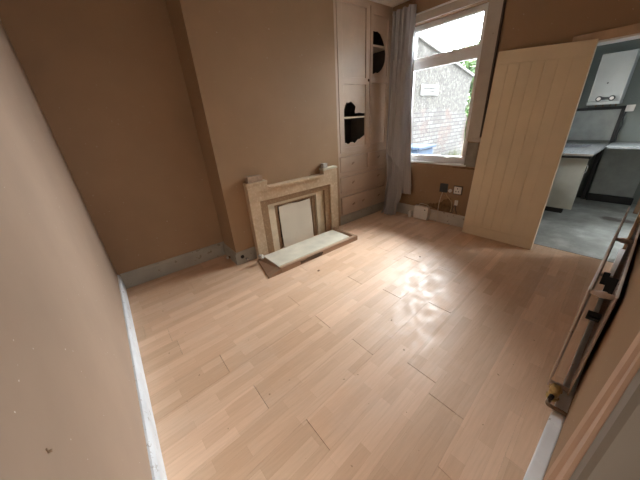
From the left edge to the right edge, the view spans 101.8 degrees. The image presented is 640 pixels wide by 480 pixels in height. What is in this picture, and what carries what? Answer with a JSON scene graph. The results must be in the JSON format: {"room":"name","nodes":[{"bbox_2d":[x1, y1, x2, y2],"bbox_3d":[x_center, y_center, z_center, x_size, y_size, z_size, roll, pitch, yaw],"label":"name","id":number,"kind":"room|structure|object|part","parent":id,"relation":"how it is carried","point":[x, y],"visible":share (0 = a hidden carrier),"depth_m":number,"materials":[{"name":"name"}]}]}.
{"room":"living room","nodes":[
{"label":"living room","id":0,"kind":"room"},
{"bbox_2d":[0,19,151,479],"bbox_3d":[-0.677,0.018,0.414,0.100,2.950,5.145,-22,30,-34],"label":"wall","id":1,"kind":"structure","parent":0,"point":[68,387],"depth_m":0.84,"materials":[{"name":"paint"}]},
{"bbox_2d":[117,275,166,479],"bbox_3d":[-1.078,0.909,1.580,0.022,0.177,3.265,-22,30,-34],"label":"baseboard","id":2,"kind":"structure","parent":1,"relation":"attached to","point":[158,472],"depth_m":1.48,"materials":[{"name":"white wood"}]},
{"bbox_2d":[0,0,222,274],"bbox_3d":[-0.713,-1.370,3.326,3.922,2.842,0.100,-22,30,-34],"label":"wall","id":3,"kind":"structure","parent":0,"point":[106,77],"depth_m":2.40,"materials":[{"name":"paint"}]},
{"bbox_2d":[120,241,224,288],"bbox_3d":[-1.659,0.271,3.066,1.112,0.177,0.022,-22,30,-34],"label":"baseboard","id":4,"kind":"structure","parent":3,"relation":"attached to","point":[150,272],"depth_m":3.01,"materials":[{"name":"paint"}]},
{"bbox_2d":[165,0,340,252],"bbox_3d":[-0.545,-1.308,3.150,1.679,2.830,0.401,-22,30,-34],"label":"wall","id":5,"kind":"structure","parent":0,"point":[260,75],"depth_m":2.76,"materials":[{"name":"paint"}]},
{"bbox_2d":[223,243,238,264],"bbox_3d":[-1.104,0.173,3.219,0.022,0.155,0.398,-22,30,-34],"label":"baseboard","id":6,"kind":"structure","parent":5,"relation":"attached to","point":[228,251],"depth_m":3.18,"materials":[{"name":"paint"}]},
{"bbox_2d":[237,246,256,264],"bbox_3d":[-0.885,0.188,3.153,0.235,0.155,0.022,-22,30,-34],"label":"baseboard","id":7,"kind":"structure","parent":5,"relation":"attached to","point":[250,253],"depth_m":3.14,"materials":[{"name":"paint"}]},
{"bbox_2d":[277,201,295,236],"bbox_3d":[-0.541,-0.344,3.728,0.480,0.600,0.080,-22,30,-34],"label":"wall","id":8,"kind":"structure","parent":0,"point":[295,201],"depth_m":3.70,"materials":[{"name":"paint"}]},
{"bbox_2d":[126,197,639,479],"bbox_3d":[2.063,0.270,2.848,6.720,0.121,5.065,-22,30,-34],"label":"floor","id":9,"kind":"structure","parent":0,"point":[440,389],"depth_m":1.85,"materials":[{"name":"beige laminate"}]},
{"bbox_2d":[243,165,338,257],"bbox_3d":[-0.275,-0.393,3.394,1.342,0.932,0.131,-22,30,-34],"label":"fireplace surround","id":10,"kind":"object","parent":9,"relation":"on","point":[262,199],"visible":0.91,"depth_m":3.25,"materials":[{"name":"beige stone"}]},
{"bbox_2d":[245,175,261,183],"bbox_3d":[-0.739,-0.680,2.890,0.180,0.067,0.075,-22,30,-34],"label":"brick","id":11,"kind":"object","parent":10,"relation":"on","point":[255,178],"visible":1,"depth_m":2.86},
{"bbox_2d":[267,174,324,187],"bbox_3d":[-0.292,-0.740,3.235,0.825,0.024,0.120,-22,30,-34],"label":"mantel shelf","id":12,"kind":"object","parent":10,"relation":"attached to","point":[317,176],"depth_m":3.21,"materials":[{"name":"beige wood"}]},
{"bbox_2d":[321,163,326,167],"bbox_3d":[0.053,-0.993,3.462,0.078,0.058,0.059,-24,31,-37],"label":"lump","id":13,"kind":"object","parent":10,"relation":"on","point":[323,165],"visible":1,"depth_m":3.44,"materials":[{"name":"white"}]},
{"bbox_2d":[278,198,313,247],"bbox_3d":[-0.303,-0.230,3.465,0.497,0.574,0.025,-22,30,-34],"label":"board","id":14,"kind":"object","parent":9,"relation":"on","point":[296,222],"visible":0.91,"depth_m":3.45,"materials":[{"name":"beige wood"}]},
{"bbox_2d":[258,227,356,278],"bbox_3d":[-0.167,0.112,3.316,1.367,0.066,0.470,-22,30,-34],"label":"hearth","id":15,"kind":"object","parent":9,"relation":"on","point":[280,261],"visible":0.99,"depth_m":3.19,"materials":[{"name":"beige stone"}]},
{"bbox_2d":[333,0,392,224],"bbox_3d":[0.543,-1.733,3.911,1.106,2.829,0.425,-22,30,-34],"label":"tall cabinet","id":16,"kind":"object","parent":9,"relation":"on","point":[362,28],"visible":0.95,"depth_m":3.74,"materials":[{"name":"paint"}]},
{"bbox_3d":[0.395,-1.194,3.987,0.536,0.209,0.341,-22,30,-34],"label":"drawer","id":17,"kind":"part","parent":16,"relation":"part of","materials":[{"name":"paint"}]},
{"bbox_3d":[0.451,-2.088,3.467,0.577,1.722,0.026,-22,30,-34],"label":"door","id":18,"kind":"part","parent":16,"relation":"part of","materials":[{"name":"paint"}]},
{"bbox_2d":[344,116,363,118],"bbox_3d":[0.343,-1.766,3.763,0.620,0.022,0.341,-22,30,-34],"label":"shelf","id":19,"kind":"object","parent":16,"relation":"attached to","point":[345,117],"depth_m":3.73,"materials":[{"name":"paint"}]},
{"bbox_3d":[0.428,-2.495,3.293,0.429,0.752,0.006,-22,30,-34],"label":"door panel","id":20,"kind":"part","parent":16,"relation":"part of","materials":[{"name":"paint"}]},
{"bbox_3d":[0.482,-1.728,3.644,0.429,0.782,0.006,-22,30,-34],"label":"door panel","id":21,"kind":"part","parent":16,"relation":"part of","materials":[{"name":"paint"}]},
{"bbox_3d":[0.597,-0.998,4.241,1.009,0.233,0.341,-22,30,-34],"label":"drawer","id":22,"kind":"part","parent":16,"relation":"part of","materials":[{"name":"paint"}]},
{"bbox_3d":[0.625,-0.715,4.368,1.019,0.264,0.355,-22,30,-34],"label":"drawer","id":23,"kind":"part","parent":16,"relation":"part of","materials":[{"name":"paint"}]},
{"bbox_3d":[0.802,-1.351,4.280,0.431,0.219,0.341,-22,30,-34],"label":"drawer","id":24,"kind":"part","parent":16,"relation":"part of","materials":[{"name":"paint"}]},
{"bbox_3d":[0.874,-1.898,3.918,0.316,0.812,0.006,-22,30,-34],"label":"door panel","id":25,"kind":"part","parent":16,"relation":"part of","materials":[{"name":"paint"}]},
{"bbox_2d":[373,44,384,52],"bbox_3d":[0.708,-2.718,3.704,0.438,0.022,0.341,-22,30,-34],"label":"shelf","id":26,"kind":"object","parent":16,"relation":"attached to","point":[376,48],"depth_m":3.68,"materials":[{"name":"paint"}]},
{"bbox_3d":[0.855,-2.249,3.756,0.426,1.722,0.026,-22,30,-34],"label":"door","id":27,"kind":"part","parent":16,"relation":"part of","materials":[{"name":"paint"}]},
{"bbox_3d":[0.821,-2.646,3.576,0.316,0.672,0.006,-22,30,-34],"label":"door panel","id":28,"kind":"part","parent":16,"relation":"part of","materials":[{"name":"paint"}]},
{"bbox_2d":[413,203,430,220],"bbox_3d":[1.592,-0.445,4.040,0.079,0.245,0.252,-22,30,-34],"label":"box","id":29,"kind":"object","parent":9,"relation":"on","point":[420,212],"visible":1,"depth_m":4.01,"materials":[{"name":"plastic"}]},
{"bbox_2d":[545,158,588,212],"bbox_3d":[3.419,-0.853,3.932,0.370,0.885,0.775,-22,30,-34],"label":"base cabinet","id":30,"kind":"object","parent":9,"relation":"on","point":[570,171],"visible":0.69,"depth_m":3.62,"materials":[{"name":"beige wood"}]},
{"bbox_2d":[586,193,633,204],"bbox_3d":[4.739,-0.672,4.265,0.030,0.110,0.520,-22,30,-34],"label":"plinth","id":31,"kind":"object","parent":9,"relation":"on","point":[594,197],"visible":1,"depth_m":4.24,"materials":[{"name":"black wood"}]},
{"bbox_2d":[589,149,639,197],"bbox_3d":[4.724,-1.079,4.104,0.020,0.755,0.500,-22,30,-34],"label":"base cabinet","id":32,"kind":"object","parent":9,"relation":"on","point":[618,171],"visible":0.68,"depth_m":4.11,"materials":[{"name":"grey wood"}]},
{"bbox_2d":[605,142,639,213],"bbox_3d":[4.986,-0.791,3.514,0.595,0.918,1.752,-22,30,-34],"label":"countertop","id":33,"kind":"structure","parent":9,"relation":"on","point":[614,145],"depth_m":3.76,"materials":[{"name":"grey laminate"}]},
{"bbox_2d":[561,142,610,198],"bbox_3d":[3.792,-1.016,4.186,1.470,0.922,0.845,-22,30,-34],"label":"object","id":34,"kind":"structure","parent":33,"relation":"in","point":[583,150],"depth_m":3.94,"materials":[{"name":"metal"}]},
{"bbox_2d":[565,144,591,147],"bbox_3d":[3.922,-1.412,4.118,0.500,0.150,0.480,-22,30,-34],"label":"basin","id":35,"kind":"object","parent":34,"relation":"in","point":[566,145],"depth_m":4.18,"materials":[{"name":"metal"}]},
{"bbox_3d":[4.537,-1.118,4.335,0.050,0.888,0.050,-22,30,-34],"label":"support post","id":36,"kind":"part","parent":34,"relation":"part of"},
{"bbox_3d":[4.580,-0.791,3.615,0.040,0.886,0.050,-22,30,-34],"label":"support post","id":37,"kind":"part","parent":33,"relation":"part of","materials":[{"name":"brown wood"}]},
{"bbox_2d":[370,0,408,6],"bbox_3d":[0.820,-2.000,0.921,4.222,0.100,5.145,-22,30,-34],"label":"ceiling","id":38,"kind":"structure","parent":0,"point":[392,3],"depth_m":3.34,"materials":[{"name":"paint"}]},
{"bbox_2d":[386,0,639,249],"bbox_3d":[2.474,-1.235,2.666,0.202,2.950,5.145,-22,30,-34],"label":"wall","id":39,"kind":"structure","parent":0,"point":[526,23],"depth_m":2.59,"materials":[{"name":"paint"}]},
{"bbox_2d":[396,202,464,227],"bbox_3d":[1.827,-0.338,3.872,0.022,0.165,2.079,-22,30,-34],"label":"baseboard","id":40,"kind":"structure","parent":39,"relation":"attached to","point":[443,217],"depth_m":3.88,"materials":[{"name":"wood"}]},
{"bbox_2d":[416,0,456,15],"bbox_3d":[1.500,-2.737,2.988,0.030,0.015,1.155,-22,30,-34],"label":"trim","id":41,"kind":"structure","parent":39,"relation":"attached to","point":[448,2],"depth_m":3.10,"materials":[{"name":"white paint"}]},
{"bbox_2d":[439,183,447,192],"bbox_3d":[1.772,-0.746,3.718,0.027,0.120,0.106,-22,30,-34],"label":"wall socket","id":42,"kind":"object","parent":39,"relation":"attached to","point":[443,187],"visible":1,"depth_m":3.71,"materials":[{"name":"black plastic"}]},
{"bbox_2d":[411,2,488,166],"bbox_3d":[1.584,-1.910,3.468,0.158,1.715,1.040,-22,30,-34],"label":"window","id":43,"kind":"structure","parent":39,"relation":"in","point":[474,51],"depth_m":3.28,"materials":[{"name":"white plastic"}]},
{"bbox_3d":[1.615,-1.132,3.803,0.098,0.020,1.040,-22,30,-34],"label":"sill","id":44,"kind":"part","parent":43,"relation":"part of","materials":[{"name":"white paint"}]},
{"bbox_3d":[1.598,-1.736,3.558,0.018,1.173,0.913,-22,30,-34],"label":"sash","id":45,"kind":"part","parent":43,"relation":"part of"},
{"bbox_3d":[1.545,-2.496,3.211,0.018,0.366,0.913,-22,30,-34],"label":"sash","id":46,"kind":"part","parent":43,"relation":"part of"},
{"bbox_2d":[453,185,462,194],"bbox_3d":[1.896,-0.683,3.580,0.024,0.120,0.122,-22,30,-34],"label":"wall socket","id":47,"kind":"object","parent":39,"relation":"attached to","point":[457,190],"visible":1,"depth_m":3.57,"materials":[{"name":"white plastic"}]},
{"bbox_2d":[415,0,506,142],"bbox_3d":[1.550,-2.048,3.308,0.022,1.503,1.148,-22,30,-34],"label":"trim","id":48,"kind":"structure","parent":39,"relation":"attached to","point":[494,12],"depth_m":2.95,"materials":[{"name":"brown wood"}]},
{"bbox_2d":[464,143,478,166],"bbox_3d":[1.930,-1.086,3.320,0.012,0.296,0.130,-22,30,-34],"label":"trim","id":49,"kind":"structure","parent":39,"relation":"attached to","point":[472,148],"depth_m":3.31,"materials":[{"name":"brown wood"}]},
{"bbox_2d":[462,39,598,249],"bbox_3d":[2.179,-0.953,2.890,0.175,2.048,0.775,-22,30,-34],"label":"door","id":50,"kind":"structure","parent":39,"relation":"in","point":[536,92],"depth_m":2.79,"materials":[{"name":"beige paint"}]},
{"bbox_2d":[572,23,639,41],"bbox_3d":[2.641,-0.796,2.480,0.020,2.047,0.855,-22,30,-34],"label":"trim","id":51,"kind":"structure","parent":39,"relation":"attached to","point":[634,28],"depth_m":2.19,"materials":[{"name":"brown wood"}]},
{"bbox_2d":[597,33,639,45],"bbox_3d":[2.754,-0.781,2.529,0.200,2.005,0.735,-22,30,-34],"label":"trim","id":52,"kind":"structure","parent":39,"relation":"attached to","point":[637,35],"depth_m":2.22,"materials":[{"name":"white paint"}]},
{"bbox_3d":[1.084,-2.996,3.407,0.050,0.020,0.292,-22,30,-34],"label":"rail","id":53,"kind":"object","parent":39,"relation":"attached to","visible":0},
{"bbox_2d":[381,4,416,215],"bbox_3d":[1.145,-1.682,3.794,0.254,2.733,0.469,-22,30,-34],"label":"curtain","id":54,"kind":"object","parent":53,"relation":"hanging from","point":[399,124],"visible":1,"depth_m":3.71,"materials":[{"name":"grey fabric"}]},
{"bbox_2d":[544,237,639,476],"bbox_3d":[1.419,-0.403,0.881,3.922,2.842,0.120,-22,30,-34],"label":"wall","id":55,"kind":"structure","parent":0,"point":[622,327],"depth_m":0.90,"materials":[{"name":"paint"}]},
{"bbox_2d":[523,249,624,479],"bbox_3d":[1.745,0.654,1.700,3.160,0.177,0.048,-22,30,-34],"label":"baseboard","id":56,"kind":"structure","parent":55,"relation":"attached to","point":[536,470],"depth_m":1.20,"materials":[{"name":"white wood"}]},
{"bbox_2d":[543,331,639,479],"bbox_3d":[0.413,0.316,0.414,0.115,2.030,0.061,-22,30,-34],"label":"trim","id":57,"kind":"structure","parent":55,"relation":"attached to","point":[565,464],"depth_m":0.39,"materials":[{"name":"paint"}]},
{"bbox_2d":[545,206,639,416],"bbox_3d":[1.694,0.294,1.552,1.575,0.627,0.104,-22,30,-34],"label":"radiator","id":58,"kind":"object","parent":55,"relation":"attached to","point":[615,285],"visible":1,"depth_m":1.25,"materials":[{"name":"metal"}]},
{"bbox_3d":[1.709,0.250,1.611,1.455,0.590,0.012,-22,30,-34],"label":"panel","id":59,"kind":"part","parent":58,"relation":"part of","materials":[{"name":"metal"}]},
{"bbox_3d":[1.758,0.272,1.554,1.455,0.590,0.012,-22,30,-34],"label":"panel","id":60,"kind":"part","parent":58,"relation":"part of","materials":[{"name":"metal"}]},
{"bbox_2d":[569,368,639,479],"bbox_3d":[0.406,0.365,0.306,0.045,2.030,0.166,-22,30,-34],"label":"door","id":61,"kind":"structure","parent":55,"relation":"attached to","point":[614,454],"depth_m":0.30,"materials":[{"name":"beige wood"}]},
{"bbox_2d":[566,38,639,203],"bbox_3d":[5.094,-1.634,3.530,0.100,2.620,3.320,-22,30,-34],"label":"wall","id":62,"kind":"structure","parent":0,"point":[630,130],"depth_m":3.96,"materials":[{"name":"paint"}]},
{"bbox_2d":[567,106,625,141],"bbox_3d":[4.390,-1.879,4.255,0.033,0.515,0.705,-22,30,-34],"label":"backsplash","id":63,"kind":"structure","parent":62,"relation":"attached to","point":[597,123],"depth_m":4.17,"materials":[{"name":"grey tile"}]},
{"bbox_2d":[586,49,639,106],"bbox_3d":[4.311,-2.352,3.836,0.328,0.690,0.350,-22,30,-34],"label":"boiler","id":64,"kind":"object","parent":62,"relation":"attached to","point":[615,71],"visible":1,"depth_m":3.74,"materials":[{"name":"metal"}]},
{"bbox_3d":[4.339,-2.091,3.964,0.303,0.044,0.350,-22,30,-34],"label":"control panel","id":65,"kind":"part","parent":64,"relation":"part of","materials":[{"name":"plastic"}]},
{"bbox_2d":[625,104,635,111],"bbox_3d":[4.629,-1.969,3.877,0.030,0.090,0.090,-22,30,-34],"label":"wall socket","id":66,"kind":"object","parent":62,"relation":"attached to","point":[628,107],"visible":1,"depth_m":3.87,"materials":[{"name":"white plastic"}]},
{"bbox_2d":[615,112,626,141],"bbox_3d":[4.629,-1.744,4.000,0.026,0.432,0.038,-22,30,-34],"label":"cable","id":67,"kind":"object","parent":66,"relation":"attached to","point":[625,112],"visible":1,"depth_m":3.99,"materials":[{"name":"black plastic"}]},
{"label":"outside","id":68,"kind":"structure","parent":0,"visible":0},
{"bbox_3d":[3.479,-3.305,11.026,11.878,0.100,10.460,-22,30,-34],"label":"ground","id":69,"kind":"structure","parent":68,"visible":0},
{"bbox_2d":[411,144,435,154],"bbox_3d":[2.176,-1.666,6.185,0.700,1.110,0.730,-22,30,-34],"label":"wheelie bin","id":70,"kind":"object","parent":69,"relation":"on","point":[425,149],"visible":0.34,"depth_m":5.73,"materials":[{"name":"blue plastic"}]},
{"bbox_3d":[2.177,-2.127,5.928,0.700,0.060,0.620,-22,30,-34],"label":"lid","id":71,"kind":"part","parent":70,"relation":"part of","materials":[{"name":"blue plastic"}]},
{"bbox_2d":[412,38,472,155],"bbox_3d":[2.840,-3.295,6.791,4.040,3.480,0.220,-22,30,-34],"label":"wall","id":72,"kind":"structure","parent":69,"relation":"on","point":[440,119],"depth_m":6.84,"materials":[{"name":"brick"}]},
{"bbox_2d":[420,84,438,94],"bbox_3d":[2.672,-3.657,6.336,0.780,0.225,0.030,-22,30,-34],"label":"air vent","id":73,"kind":"object","parent":72,"relation":"in","point":[422,85],"visible":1,"depth_m":6.30,"materials":[{"name":"plastic"}]},
{"bbox_2d":[418,33,473,76],"bbox_3d":[2.742,-4.504,6.228,4.011,0.914,0.300,-22,30,-34],"label":"trim","id":74,"kind":"structure","parent":72,"relation":"on","point":[420,36],"depth_m":6.05,"materials":[{"name":"white wood"}]},
{"bbox_2d":[437,147,462,156],"bbox_3d":[3.840,-2.226,7.466,1.443,0.850,0.623,-22,30,-34],"label":"clump","id":75,"kind":"object","parent":69,"relation":"on","point":[457,147],"visible":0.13,"depth_m":7.39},
{"bbox_2d":[445,37,479,155],"bbox_3d":[5.112,-4.847,9.241,3.194,3.983,2.467,-22,30,-34],"label":"tree","id":76,"kind":"object","parent":69,"relation":"on","point":[470,65],"visible":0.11,"depth_m":8.28,"materials":[{"name":"green plant"}]}
]}

